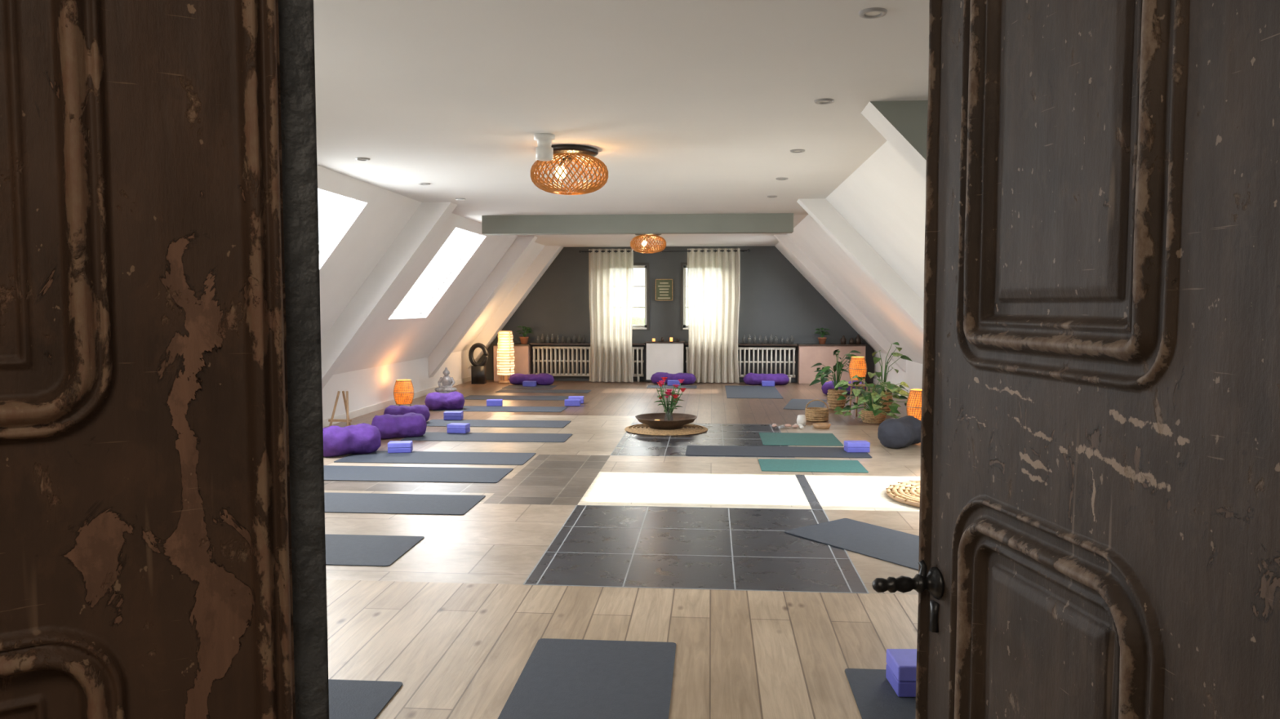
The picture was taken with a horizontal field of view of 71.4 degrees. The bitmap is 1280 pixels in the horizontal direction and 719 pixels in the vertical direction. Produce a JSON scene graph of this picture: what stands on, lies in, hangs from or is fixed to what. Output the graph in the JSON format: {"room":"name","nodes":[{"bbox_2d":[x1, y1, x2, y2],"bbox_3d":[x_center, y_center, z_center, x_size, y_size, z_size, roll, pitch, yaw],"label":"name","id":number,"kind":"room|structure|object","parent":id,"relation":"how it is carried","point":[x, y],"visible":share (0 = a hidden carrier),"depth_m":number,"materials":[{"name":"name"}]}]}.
{"room":"doorway","nodes":[
{"label":"doorway","id":0,"kind":"room"},
{"bbox_2d":[321,350,471,420],"bbox_3d":[-4.086,0.603,9.414,0.150,0.640,17.200,0,4,5],"label":"wall","id":1,"kind":"structure","parent":0,"point":[368,387],"depth_m":12.82,"materials":[{"name":"white paint"}]},
{"bbox_2d":[322,376,471,427],"bbox_3d":[-3.995,0.873,9.513,0.018,0.090,16.580,0,4,5],"label":"baseboard","id":2,"kind":"structure","parent":1,"relation":"attached to","point":[359,412],"depth_m":12.62,"materials":[{"name":"white wood"}]},
{"bbox_2d":[317,165,545,374],"bbox_3d":[-3.302,-0.744,9.267,1.677,2.108,17.200,0,4,5],"label":"wall","id":3,"kind":"structure","parent":0,"point":[378,215],"depth_m":11.37,"materials":[{"name":"white paint"}]},
{"bbox_2d":[319,188,356,252],"bbox_3d":[-3.234,-0.961,7.952,0.942,1.200,1.420,0,4,5],"label":"window","id":4,"kind":"structure","parent":3,"relation":"in","point":[351,202],"depth_m":8.58,"materials":[{"name":"glass"}]},
{"bbox_2d":[320,202,457,389],"bbox_3d":[-3.008,-0.539,10.085,1.880,2.422,0.250,0,4,5],"label":"ceiling beam","id":5,"kind":"structure","parent":3,"relation":"attached to","point":[428,218],"depth_m":9.96,"materials":[{"name":"white paint"}]},
{"bbox_2d":[392,226,479,314],"bbox_3d":[-2.871,-1.242,12.343,0.957,1.220,1.550,0,4,5],"label":"window","id":6,"kind":"structure","parent":3,"relation":"in","point":[474,237],"depth_m":13.06,"materials":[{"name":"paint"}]},
{"bbox_2d":[427,235,537,377],"bbox_3d":[-2.639,-0.870,14.960,1.830,2.360,0.250,0,4,5],"label":"trim","id":7,"kind":"structure","parent":3,"relation":"attached to","point":[520,246],"depth_m":14.85,"materials":[{"name":"white paint"}]},
{"bbox_2d":[313,0,929,247],"bbox_3d":[-0.285,-1.749,8.811,4.500,0.150,17.700,0,4,5],"label":"ceiling","id":8,"kind":"structure","parent":0,"point":[687,106],"depth_m":4.86,"materials":[{"name":"paint"}]},
{"bbox_2d":[355,157,369,160],"bbox_3d":[-2.146,-1.551,6.893,0.110,0.010,0.110,0,4,5],"label":"recessed light","id":9,"kind":"object","parent":8,"relation":"in","point":[357,158],"visible":1,"depth_m":6.88,"materials":[{"name":"white metal"}]},
{"bbox_2d":[533,133,555,160],"bbox_3d":[-0.638,-1.415,5.945,0.140,0.165,0.140,0,4,5],"label":"spotlight","id":10,"kind":"object","parent":8,"relation":"attached to","point":[544,152],"visible":1,"depth_m":5.90,"materials":[{"name":"white metal"}]},
{"bbox_2d":[530,144,608,195],"bbox_3d":[-0.514,-1.371,6.491,0.567,0.320,0.567,-3,5,-43],"label":"pendant lamp","id":11,"kind":"object","parent":8,"relation":"hanging from","point":[562,153],"visible":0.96,"depth_m":6.35,"materials":[{"name":"brown wicker"}]},
{"bbox_2d":[481,213,793,235],"bbox_3d":[-0.048,-1.710,11.267,3.920,0.230,0.220,0,4,5],"label":"ceiling beam","id":12,"kind":"structure","parent":8,"relation":"attached to","point":[762,223],"depth_m":11.17,"materials":[{"name":"paint"}]},
{"bbox_2d":[630,234,666,253],"bbox_3d":[0.129,-1.830,13.949,0.567,0.320,0.567,-3,5,-43],"label":"pendant lamp","id":13,"kind":"object","parent":8,"relation":"hanging from","point":[655,237],"visible":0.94,"depth_m":13.81,"materials":[{"name":"brown wicker"}]},
{"bbox_2d":[776,177,788,180],"bbox_3d":[1.271,-1.617,7.970,0.110,0.010,0.110,0,4,5],"label":"recessed light","id":14,"kind":"object","parent":8,"relation":"in","point":[782,178],"visible":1,"depth_m":7.95,"materials":[{"name":"white metal"}]},
{"bbox_2d":[790,149,804,152],"bbox_3d":[1.155,-1.529,6.527,0.110,0.010,0.110,0,4,5],"label":"recessed light","id":15,"kind":"object","parent":8,"relation":"in","point":[792,150],"visible":1,"depth_m":6.51,"materials":[{"name":"white metal"}]},
{"bbox_2d":[813,98,834,104],"bbox_3d":[1.021,-1.431,4.936,0.110,0.010,0.110,0,4,5],"label":"recessed light","id":16,"kind":"object","parent":8,"relation":"in","point":[820,101],"visible":1,"depth_m":4.92,"materials":[{"name":"white metal"}]},
{"bbox_2d":[857,7,887,18],"bbox_3d":[0.901,-1.339,3.443,0.110,0.010,0.110,0,4,5],"label":"recessed light","id":17,"kind":"object","parent":8,"relation":"in","point":[873,12],"visible":1,"depth_m":3.44,"materials":[{"name":"white metal"}]},
{"bbox_2d":[323,380,920,718],"bbox_3d":[-0.179,1.022,7.817,8.400,0.001,19.800,0,4,5],"label":"floor","id":18,"kind":"structure","parent":0,"point":[454,620],"depth_m":5.17,"materials":[{"name":"brown wood"}]},
{"bbox_2d":[328,391,351,426],"bbox_3d":[-3.435,0.617,10.332,0.268,0.510,0.396,0,4,5],"label":"wooden easel","id":19,"kind":"object","parent":18,"relation":"on","point":[348,420],"visible":0.71,"depth_m":10.24,"materials":[{"name":"brown wood"}]},
{"bbox_2d":[328,679,402,718],"bbox_3d":[-1.874,1.297,3.287,1.830,0.005,0.640,0,4,5],"label":"yoga mat","id":20,"kind":"object","parent":18,"relation":"on","point":[348,699],"visible":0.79,"depth_m":3.39,"materials":[{"name":"rubber"}]},
{"bbox_2d":[324,533,424,566],"bbox_3d":[-2.327,1.160,5.501,1.830,0.005,0.650,0,4,5],"label":"yoga mat","id":21,"kind":"object","parent":18,"relation":"on","point":[340,549],"visible":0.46,"depth_m":5.46,"materials":[{"name":"rubber"}]},
{"bbox_2d":[393,379,413,405],"bbox_3d":[-3.443,0.503,12.974,0.300,0.408,0.300,0,4,5],"label":"lantern","id":22,"kind":"object","parent":18,"relation":"on","point":[403,390],"visible":1,"depth_m":12.87,"materials":[{"name":"orange"}]},
{"bbox_2d":[324,492,485,515],"bbox_3d":[-2.146,1.084,6.743,1.830,0.005,0.640,0,4,5],"label":"yoga mat","id":23,"kind":"object","parent":18,"relation":"on","point":[354,503],"visible":0.54,"depth_m":6.68,"materials":[{"name":"rubber"}]},
{"bbox_2d":[383,404,430,421],"bbox_3d":[-2.958,0.686,11.288,0.580,0.228,0.277,0,4,-4],"label":"bolster cushion","id":24,"kind":"object","parent":18,"relation":"on","point":[424,410],"visible":0.59,"depth_m":11.20,"materials":[{"name":"purple fabric"}]},
{"bbox_2d":[324,465,513,483],"bbox_3d":[-2.094,1.014,7.891,1.830,0.005,0.660,0,4,5],"label":"yoga mat","id":25,"kind":"object","parent":18,"relation":"on","point":[331,473],"visible":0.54,"depth_m":7.88,"materials":[{"name":"rubber"}]},
{"bbox_2d":[333,450,536,465],"bbox_3d":[-1.986,0.962,8.733,1.830,0.005,0.660,0,4,5],"label":"yoga mat","id":26,"kind":"object","parent":18,"relation":"on","point":[378,456],"visible":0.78,"depth_m":8.67,"materials":[{"name":"rubber"}]},
{"bbox_2d":[323,422,381,457],"bbox_3d":[-2.918,0.797,8.930,0.620,0.297,0.371,-3,4,-35],"label":"bolster cushion","id":27,"kind":"object","parent":26,"relation":"on","point":[360,438],"visible":0.89,"depth_m":8.82,"materials":[{"name":"purple fabric"}]},
{"bbox_2d":[387,440,413,453],"bbox_3d":[-2.437,0.888,9.046,0.230,0.101,0.150,0,4,-7],"label":"block","id":28,"kind":"object","parent":26,"relation":"on","point":[393,446],"depth_m":8.98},
{"bbox_2d":[434,367,457,393],"bbox_3d":[-3.187,0.366,14.653,0.373,0.470,0.356,0,4,5],"label":"seated statue","id":29,"kind":"object","parent":18,"relation":"on","point":[446,388],"visible":0.66,"depth_m":14.61,"materials":[{"name":"stone"}]},
{"bbox_2d":[468,342,488,384],"bbox_3d":[-3.071,0.071,16.938,0.384,0.778,0.180,0,4,5],"label":"ring sculpture","id":30,"kind":"object","parent":18,"relation":"on","point":[478,375],"visible":1,"depth_m":16.88,"materials":[{"name":"black metal"}]},
{"bbox_2d":[400,431,572,442],"bbox_3d":[-1.716,0.879,10.083,1.830,0.005,0.620,0,4,5],"label":"yoga mat","id":31,"kind":"object","parent":18,"relation":"on","point":[428,436],"visible":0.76,"depth_m":10.01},
{"bbox_2d":[371,412,426,439],"bbox_3d":[-2.727,0.742,10.071,0.620,0.266,0.332,-2,4,-24],"label":"bolster cushion","id":32,"kind":"object","parent":31,"relation":"on","point":[411,424],"visible":0.92,"depth_m":9.96,"materials":[{"name":"purple fabric"}]},
{"bbox_2d":[447,422,470,433],"bbox_3d":[-2.125,0.804,10.423,0.230,0.101,0.150,1,4,10],"label":"block","id":33,"kind":"object","parent":31,"relation":"on","point":[452,428],"depth_m":10.36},
{"bbox_2d":[426,419,570,427],"bbox_3d":[-1.823,0.807,11.243,1.830,0.005,0.620,0,4,5],"label":"yoga mat","id":34,"kind":"object","parent":18,"relation":"on","point":[473,423],"visible":0.76,"depth_m":11.24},
{"bbox_2d":[443,411,463,420],"bbox_3d":[-2.431,0.731,11.599,0.230,0.101,0.150,0,4,-1],"label":"block","id":35,"kind":"object","parent":34,"relation":"on","point":[447,415],"depth_m":11.53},
{"bbox_2d":[432,405,567,412],"bbox_3d":[-1.997,0.711,12.810,1.830,0.005,0.620,0,4,5],"label":"yoga mat","id":36,"kind":"object","parent":18,"relation":"on","point":[466,408],"visible":0.76,"depth_m":12.74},
{"bbox_2d":[424,391,464,409],"bbox_3d":[-2.791,0.583,12.724,0.560,0.258,0.314,-1,4,-13],"label":"bolster cushion","id":37,"kind":"object","parent":36,"relation":"on","point":[455,400],"visible":0.98,"depth_m":12.62,"materials":[{"name":"purple fabric"}]},
{"bbox_2d":[486,399,502,406],"bbox_3d":[-2.153,0.640,13.180,0.230,0.090,0.150,0,4,-7],"label":"block","id":38,"kind":"object","parent":36,"relation":"on","point":[490,402],"depth_m":13.11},
{"bbox_2d":[497,330,514,383],"bbox_3d":[-2.571,-0.046,17.041,0.339,1.000,0.339,2,4,24],"label":"floor lamp","id":39,"kind":"object","parent":18,"relation":"on","point":[505,351],"visible":0.99,"depth_m":16.91,"materials":[{"name":"white paper"}]},
{"bbox_2d":[493,343,532,381],"bbox_3d":[-2.498,0.059,17.519,0.710,0.730,0.330,0,4,5],"label":"storage cabinet","id":40,"kind":"object","parent":18,"relation":"on","point":[522,353],"visible":0.61,"depth_m":17.36,"materials":[{"name":"wood"}]},
{"bbox_2d":[515,326,533,344],"bbox_3d":[-2.261,-0.477,17.407,0.355,0.350,0.281,0,4,5],"label":"potted plant","id":41,"kind":"object","parent":40,"relation":"on","point":[524,340],"visible":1,"depth_m":17.38,"materials":[{"name":"green plant"}]},
{"bbox_2d":[463,395,568,399],"bbox_3d":[-1.923,0.616,14.356,1.830,0.005,0.620,0,4,5],"label":"yoga mat","id":42,"kind":"object","parent":18,"relation":"on","point":[470,397],"visible":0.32,"depth_m":14.30,"materials":[{"name":"rubber"}]},
{"bbox_2d":[502,385,556,388],"bbox_3d":[-2.007,0.501,16.225,0.900,0.005,0.620,0,4,5],"label":"yoga mat","id":43,"kind":"object","parent":18,"relation":"on","point":[508,386],"visible":0.98,"depth_m":16.14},
{"bbox_2d":[522,381,536,386],"bbox_3d":[-2.028,0.445,16.344,0.230,0.090,0.150,0,4,5],"label":"block","id":44,"kind":"object","parent":43,"relation":"on","point":[525,384],"depth_m":16.27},
{"bbox_2d":[508,373,554,385],"bbox_3d":[-2.025,0.364,16.618,0.860,0.217,0.269,0,4,5],"label":"bolster cushion","id":45,"kind":"object","parent":18,"relation":"on","point":[543,379],"visible":0.84,"depth_m":16.52,"materials":[{"name":"purple fabric"}]},
{"bbox_2d":[495,389,591,393],"bbox_3d":[-1.669,0.549,15.447,1.600,0.005,0.500,0,4,5],"label":"yoga mat","id":46,"kind":"object","parent":18,"relation":"on","point":[500,390],"visible":1,"depth_m":15.38,"materials":[{"name":"rubber"}]},
{"bbox_2d":[564,399,580,406],"bbox_3d":[-0.999,0.639,13.187,0.230,0.090,0.150,0,4,-1],"label":"block","id":47,"kind":"object","parent":18,"relation":"on","point":[568,402],"visible":1,"depth_m":13.11,"materials":[{"name":"plastic"}]},
{"bbox_2d":[568,395,583,403],"bbox_3d":[-0.970,0.612,13.535,0.230,0.101,0.150,0,4,-1],"label":"block","id":48,"kind":"object","parent":18,"relation":"on","point":[581,397],"visible":0.63,"depth_m":13.46,"materials":[{"name":"plastic"}]},
{"bbox_2d":[497,638,675,718],"bbox_3d":[-0.219,1.311,3.058,0.615,0.005,1.830,0,4,5],"label":"yoga mat","id":49,"kind":"object","parent":18,"relation":"on","point":[561,678],"visible":1,"depth_m":3.55,"materials":[{"name":"rubber"}]},
{"bbox_2d":[532,346,643,382],"bbox_3d":[-1.018,0.088,17.396,2.180,0.688,0.112,0,4,5],"label":"radiator","id":50,"kind":"object","parent":18,"relation":"on","point":[551,361],"visible":0.76,"depth_m":17.39,"materials":[{"name":"metal"}]},
{"bbox_2d":[644,341,684,382],"bbox_3d":[0.489,0.043,17.297,0.760,0.790,0.290,0,4,5],"label":"base cabinet","id":51,"kind":"object","parent":18,"relation":"on","point":[668,357],"visible":0.73,"depth_m":17.17,"materials":[{"name":"wood"}]},
{"bbox_2d":[624,423,707,435],"bbox_3d":[0.314,0.830,10.680,1.000,0.029,1.000,0,4,5],"label":"woven rug","id":52,"kind":"object","parent":18,"relation":"on","point":[642,428],"visible":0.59,"depth_m":10.44,"materials":[{"name":"wicker"}]},
{"bbox_2d":[635,413,697,429],"bbox_3d":[0.314,0.749,10.675,0.750,0.130,0.750,0,4,5],"label":"bowl","id":53,"kind":"object","parent":52,"relation":"on","point":[680,420],"visible":0.98,"depth_m":10.54,"materials":[{"name":"wood"}]},
{"bbox_2d":[654,377,685,420],"bbox_3d":[0.349,0.492,10.640,0.377,0.550,0.355,-3,5,-40],"label":"flower vase","id":54,"kind":"object","parent":53,"relation":"on","point":[674,400],"visible":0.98,"depth_m":10.63,"materials":[{"name":"clear glass"}]},
{"bbox_2d":[646,385,697,388],"bbox_3d":[0.584,0.498,16.267,0.900,0.005,0.500,0,4,5],"label":"yoga mat","id":55,"kind":"object","parent":18,"relation":"on","point":[648,386],"visible":1,"depth_m":16.30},
{"bbox_2d":[666,380,679,385],"bbox_3d":[0.626,0.433,16.531,0.230,0.090,0.150,0,4,5],"label":"block","id":56,"kind":"object","parent":55,"relation":"on","point":[669,382],"depth_m":16.46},
{"bbox_2d":[650,372,696,384],"bbox_3d":[0.628,0.351,16.802,0.860,0.220,0.269,0,4,5],"label":"bolster cushion","id":57,"kind":"object","parent":18,"relation":"on","point":[690,379],"visible":0.74,"depth_m":16.71,"materials":[{"name":"purple fabric"}]},
{"bbox_2d":[523,422,869,593],"bbox_3d":[0.546,1.012,7.974,1.828,0.002,6.578,0,4,5],"label":"tile","id":58,"kind":"structure","parent":18,"relation":"on","point":[722,438],"depth_m":5.38,"materials":[{"name":"tile"}]},
{"bbox_2d":[685,346,795,382],"bbox_3d":[1.932,0.103,17.159,2.100,0.688,0.112,0,4,5],"label":"radiator","id":59,"kind":"object","parent":18,"relation":"on","point":[757,362],"visible":0.57,"depth_m":17.08,"materials":[{"name":"metal"}]},
{"bbox_2d":[724,385,782,398],"bbox_3d":[1.935,0.554,15.357,0.900,0.005,2.200,0,4,5],"label":"yoga mat","id":60,"kind":"object","parent":18,"relation":"on","point":[732,391],"visible":1,"depth_m":15.24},
{"bbox_2d":[761,380,774,386],"bbox_3d":[2.360,0.442,16.391,0.230,0.090,0.150,0,4,5],"label":"block","id":61,"kind":"object","parent":60,"relation":"on","point":[764,383],"depth_m":16.32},
{"bbox_2d":[742,373,789,385],"bbox_3d":[2.363,0.360,16.665,0.860,0.219,0.267,0,4,5],"label":"bolster cushion","id":62,"kind":"object","parent":18,"relation":"on","point":[780,379],"visible":0.89,"depth_m":16.57,"materials":[{"name":"purple fabric"}]},
{"bbox_2d":[685,445,871,457],"bbox_3d":[1.389,0.940,9.092,1.830,0.005,0.620,0,4,5],"label":"yoga mat","id":63,"kind":"object","parent":18,"relation":"on","point":[704,451],"visible":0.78,"depth_m":9.06,"materials":[{"name":"rubber"}]},
{"bbox_2d":[844,440,870,452],"bbox_3d":[2.211,0.887,9.073,0.230,0.101,0.150,0,4,-1],"label":"block","id":64,"kind":"object","parent":63,"relation":"on","point":[849,446],"depth_m":9.00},
{"bbox_2d":[771,423,804,428],"bbox_3d":[1.794,0.810,10.814,0.385,0.040,0.228,0,4,5],"label":"crystal stones","id":65,"kind":"object","parent":18,"relation":"on","point":[774,425],"visible":1,"depth_m":10.81,"materials":[{"name":"white stone"}]},
{"bbox_2d":[759,432,843,445],"bbox_3d":[1.779,0.887,9.942,0.850,0.005,0.900,0,4,5],"label":"yoga mat","id":66,"kind":"object","parent":18,"relation":"on","point":[767,438],"visible":1,"depth_m":9.88,"materials":[{"name":"teal rubber"}]},
{"bbox_2d":[796,414,806,426],"bbox_3d":[2.013,0.755,11.091,0.120,0.130,0.118,0,4,5],"label":"ceramic jar","id":67,"kind":"object","parent":18,"relation":"on","point":[801,419],"visible":0.8,"depth_m":11.05,"materials":[{"name":"white ceramic"}]},
{"bbox_2d":[783,399,826,409],"bbox_3d":[2.500,0.674,13.409,0.550,0.005,1.400,1,4,15],"label":"yoga mat","id":68,"kind":"object","parent":18,"relation":"on","point":[793,404],"visible":0.78,"depth_m":13.36,"materials":[{"name":"rubber"}]},
{"bbox_2d":[758,458,868,472],"bbox_3d":[1.596,0.989,8.295,0.950,0.005,0.620,0,4,5],"label":"yoga mat","id":69,"kind":"object","parent":18,"relation":"on","point":[766,464],"visible":1,"depth_m":8.28,"materials":[{"name":"teal rubber"}]},
{"bbox_2d":[804,399,828,422],"bbox_3d":[2.288,0.655,11.515,0.304,0.278,0.304,0,4,5],"label":"wicker basket","id":70,"kind":"object","parent":18,"relation":"on","point":[812,414],"visible":0.98,"depth_m":11.41,"materials":[{"name":"wicker"}]},
{"bbox_2d":[813,422,831,429],"bbox_3d":[2.212,0.807,10.827,0.220,0.055,0.218,0,4,5],"label":"wooden dish","id":71,"kind":"object","parent":18,"relation":"on","point":[816,425],"visible":1,"depth_m":10.75,"materials":[{"name":"brown wood"}]},
{"bbox_2d":[796,343,866,383],"bbox_3d":[3.657,0.080,17.023,1.280,0.750,0.330,0,4,5],"label":"storage cabinet","id":72,"kind":"object","parent":18,"relation":"on","point":[808,354],"visible":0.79,"depth_m":16.89,"materials":[{"name":"wood"}]},
{"bbox_2d":[813,328,830,344],"bbox_3d":[3.473,-0.446,16.953,0.323,0.305,0.248,0,4,5],"label":"potted plant","id":73,"kind":"object","parent":72,"relation":"on","point":[822,340],"visible":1,"depth_m":16.93,"materials":[{"name":"green plant"}]},
{"bbox_2d":[840,334,861,344],"bbox_3d":[4.014,-0.383,16.941,0.390,0.180,0.107,0,4,5],"label":"vases","id":74,"kind":"object","parent":72,"relation":"on","point":[858,340],"visible":1,"depth_m":16.91,"materials":[{"name":"brown ceramic"}]},
{"bbox_2d":[808,349,861,409],"bbox_3d":[2.801,0.280,12.857,0.753,0.863,0.833,0,4,5],"label":"rubber plant","id":75,"kind":"object","parent":18,"relation":"on","point":[833,396],"visible":0.8,"depth_m":12.75,"materials":[{"name":"green plant"}]},
{"bbox_2d":[821,380,866,395],"bbox_3d":[3.398,0.467,14.830,0.750,0.231,0.284,0,4,-1],"label":"bolster cushion","id":76,"kind":"object","parent":18,"relation":"on","point":[827,385],"visible":0.35,"depth_m":14.73,"materials":[{"name":"purple fabric"}]},
{"bbox_2d":[784,518,919,570],"bbox_3d":[1.737,1.171,5.329,0.620,0.005,1.830,-3,4,-36],"label":"yoga mat","id":77,"kind":"object","parent":18,"relation":"on","point":[893,546],"visible":0.48,"depth_m":5.66,"materials":[{"name":"rubber"}]},
{"bbox_2d":[847,383,866,417],"bbox_3d":[2.944,0.549,12.059,0.280,0.426,0.280,0,4,5],"label":"round stool","id":78,"kind":"object","parent":18,"relation":"on","point":[859,384],"visible":0.56,"depth_m":11.97,"materials":[{"name":"brown wood"}]},
{"bbox_2d":[848,356,866,383],"bbox_3d":[2.944,0.150,12.034,0.250,0.368,0.250,0,4,5],"label":"lantern","id":79,"kind":"object","parent":78,"relation":"on","point":[857,365],"visible":0.94,"depth_m":11.95,"materials":[{"name":"brown"}]},
{"bbox_2d":[834,375,909,423],"bbox_3d":[2.966,0.525,11.342,1.008,0.615,1.056,0,4,5],"label":"pothos plant","id":80,"kind":"object","parent":18,"relation":"on","point":[875,415],"visible":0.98,"depth_m":11.28,"materials":[{"name":"green plant"}]},
{"bbox_2d":[844,668,915,718],"bbox_3d":[1.076,1.331,2.729,0.620,0.005,1.830,0,4,5],"label":"yoga mat","id":81,"kind":"object","parent":18,"relation":"on","point":[875,698],"visible":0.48,"depth_m":3.38,"materials":[{"name":"rubber"}]},
{"bbox_2d":[885,648,916,697],"bbox_3d":[1.121,1.221,3.472,0.276,0.121,0.180,0,4,1],"label":"block","id":82,"kind":"object","parent":81,"relation":"on","point":[901,664],"depth_m":3.41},
{"bbox_2d":[867,342,912,412],"bbox_3d":[3.495,0.242,12.473,0.649,0.984,0.530,0,4,5],"label":"monstera plant","id":83,"kind":"object","parent":18,"relation":"on","point":[876,360],"visible":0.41,"depth_m":12.45,"materials":[{"name":"green plant"}]},
{"bbox_2d":[877,415,920,448],"bbox_3d":[2.787,0.762,9.469,0.384,0.300,0.600,3,5,43],"label":"bolster cushion","id":84,"kind":"object","parent":18,"relation":"on","point":[903,432],"visible":0.94,"depth_m":9.28,"materials":[{"name":"grey fabric"}]},
{"bbox_2d":[885,480,919,507],"bbox_3d":[2.486,1.054,6.900,1.120,0.046,1.120,0,4,5],"label":"mat","id":85,"kind":"object","parent":18,"relation":"on","point":[908,493],"visible":0.12,"depth_m":6.93,"materials":[{"name":"wicker"}]},
{"bbox_2d":[906,389,921,420],"bbox_3d":[3.410,0.602,10.868,0.310,0.468,0.310,0,4,5],"label":"lantern","id":86,"kind":"object","parent":18,"relation":"on","point":[913,406],"visible":0.43,"depth_m":10.77,"materials":[{"name":"brown"}]},
{"bbox_2d":[477,245,874,382],"bbox_3d":[0.603,-0.943,17.534,8.100,2.730,0.300,0,4,5],"label":"wall","id":87,"kind":"structure","parent":0,"point":[775,299],"depth_m":17.34,"materials":[{"name":"grey paint"}]},
{"bbox_2d":[466,245,563,368],"bbox_3d":[-2.431,-1.008,17.413,1.850,2.385,0.380,0,4,5],"label":"trim","id":88,"kind":"structure","parent":87,"relation":"attached to","point":[548,255],"depth_m":17.24,"materials":[{"name":"white paint"}]},
{"bbox_2d":[530,342,645,345],"bbox_3d":[-1.015,-0.305,17.412,2.240,0.030,0.260,0,4,5],"label":"windowsill shelf","id":89,"kind":"object","parent":87,"relation":"attached to","point":[535,344],"visible":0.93,"depth_m":17.34,"materials":[{"name":"brown wood"}]},
{"bbox_2d":[536,333,585,343],"bbox_3d":[-1.550,-0.414,17.439,0.978,0.184,0.082,0,4,5],"label":"glassware","id":90,"kind":"object","parent":89,"relation":"on","point":[547,339],"visible":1,"depth_m":17.42,"materials":[{"name":"clear glass"}]},
{"bbox_2d":[631,262,648,330],"bbox_3d":[-0.250,-1.237,17.509,0.880,1.320,0.210,0,4,5],"label":"window","id":91,"kind":"structure","parent":87,"relation":"in","point":[636,265],"depth_m":17.42,"materials":[{"name":"white plastic"}]},
{"bbox_2d":[655,279,672,300],"bbox_3d":[0.469,-1.357,17.340,0.340,0.420,0.045,0,4,5],"label":"wall sign","id":92,"kind":"object","parent":87,"relation":"attached to","point":[664,287],"visible":1,"depth_m":17.33,"materials":[{"name":"paper"}]},
{"bbox_2d":[578,248,750,253],"bbox_3d":[0.465,-2.075,17.123,3.260,0.060,0.400,0,4,5],"label":"curtain rod","id":93,"kind":"object","parent":87,"relation":"attached to","point":[748,250],"visible":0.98,"depth_m":16.95,"materials":[{"name":"black metal"}]},
{"bbox_2d":[588,248,633,382],"bbox_3d":[-0.555,-0.842,17.111,0.860,2.550,0.109,0,4,5],"label":"curtain","id":94,"kind":"object","parent":93,"relation":"hanging from","point":[611,274],"visible":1,"depth_m":17.11,"materials":[{"name":"fabric"}]},
{"bbox_2d":[687,248,740,382],"bbox_3d":[1.399,-0.833,16.953,1.000,2.550,0.109,0,4,5],"label":"curtain","id":95,"kind":"object","parent":93,"relation":"hanging from","point":[713,277],"visible":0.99,"depth_m":16.95,"materials":[{"name":"fabric"}]},
{"bbox_2d":[680,262,688,330],"bbox_3d":[1.235,-1.230,17.389,0.880,1.320,0.210,0,4,5],"label":"window","id":96,"kind":"structure","parent":87,"relation":"in","point":[683,265],"depth_m":17.36,"materials":[{"name":"white plastic"}]},
{"bbox_2d":[684,343,797,346],"bbox_3d":[1.945,-0.290,17.174,2.140,0.030,0.260,0,4,5],"label":"windowsill shelf","id":97,"kind":"object","parent":87,"relation":"attached to","point":[758,344],"visible":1,"depth_m":17.02,"materials":[{"name":"brown wood"}]},
{"bbox_2d":[742,334,794,343],"bbox_3d":[2.463,-0.392,17.116,0.993,0.181,0.083,0,4,5],"label":"glassware","id":98,"kind":"object","parent":97,"relation":"on","point":[744,339],"visible":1,"depth_m":17.10,"materials":[{"name":"clear glass"}]},
{"bbox_2d":[774,141,925,364],"bbox_3d":[2.934,-0.720,8.765,2.036,2.120,17.200,0,4,5],"label":"wall","id":99,"kind":"structure","parent":0,"point":[883,199],"depth_m":9.01,"materials":[{"name":"white paint"}]},
{"bbox_2d":[773,234,906,372],"bbox_3d":[3.237,-0.911,14.483,2.120,2.220,0.250,0,4,5],"label":"trim","id":100,"kind":"structure","parent":99,"relation":"attached to","point":[785,241],"depth_m":14.35,"materials":[{"name":"white paint"}]},
{"bbox_2d":[796,198,924,333],"bbox_3d":[2.803,-0.569,9.614,2.200,2.304,0.250,0,4,5],"label":"ceiling beam","id":101,"kind":"structure","parent":99,"relation":"attached to","point":[820,210],"depth_m":9.49,"materials":[{"name":"white paint"}]},
{"bbox_2d":[860,100,928,180],"bbox_3d":[2.412,-0.265,5.086,2.250,2.356,0.300,0,4,5],"label":"ceiling beam","id":102,"kind":"structure","parent":99,"relation":"attached to","point":[903,124],"depth_m":4.95,"materials":[{"name":"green paint"}]},
{"bbox_2d":[874,351,922,393],"bbox_3d":[3.908,0.643,8.770,0.150,0.640,17.200,0,4,5],"label":"wall","id":103,"kind":"structure","parent":0,"point":[913,377],"depth_m":14.53,"materials":[{"name":"white paint"}]},
{"bbox_2d":[873,377,907,398],"bbox_3d":[3.832,0.911,8.883,0.018,0.090,16.580,0,4,5],"label":"baseboard","id":104,"kind":"structure","parent":103,"relation":"attached to","point":[875,381],"depth_m":16.64,"materials":[{"name":"white wood"}]},
{"bbox_3d":[-0.762,0.096,0.640,8.100,2.730,0.340,0,4,5],"label":"wall","id":105,"kind":"structure","parent":0,"visible":0},
{"bbox_2d":[0,0,328,718],"bbox_3d":[-0.597,0.307,0.713,0.680,2.276,0.048,-2,4,-32],"label":"door","id":106,"kind":"structure","parent":105,"relation":"in","point":[162,540],"depth_m":0.79,"materials":[{"name":"brown paint"}]},
{"bbox_2d":[871,0,1279,718],"bbox_3d":[0.457,0.285,1.071,0.135,2.276,0.689,0,4,-7],"label":"door","id":107,"kind":"structure","parent":105,"relation":"in","point":[1100,508],"depth_m":0.98,"materials":[{"name":"brown paint"}]},
{"label":"outside","id":108,"kind":"structure","parent":0,"visible":0},
{"bbox_2d":[632,316,644,324],"bbox_3d":[0.996,-0.283,24.066,10.899,1.893,2.576,0,4,5],"label":"hedge","id":109,"kind":"object","parent":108,"point":[636,320],"visible":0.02,"depth_m":23.33,"materials":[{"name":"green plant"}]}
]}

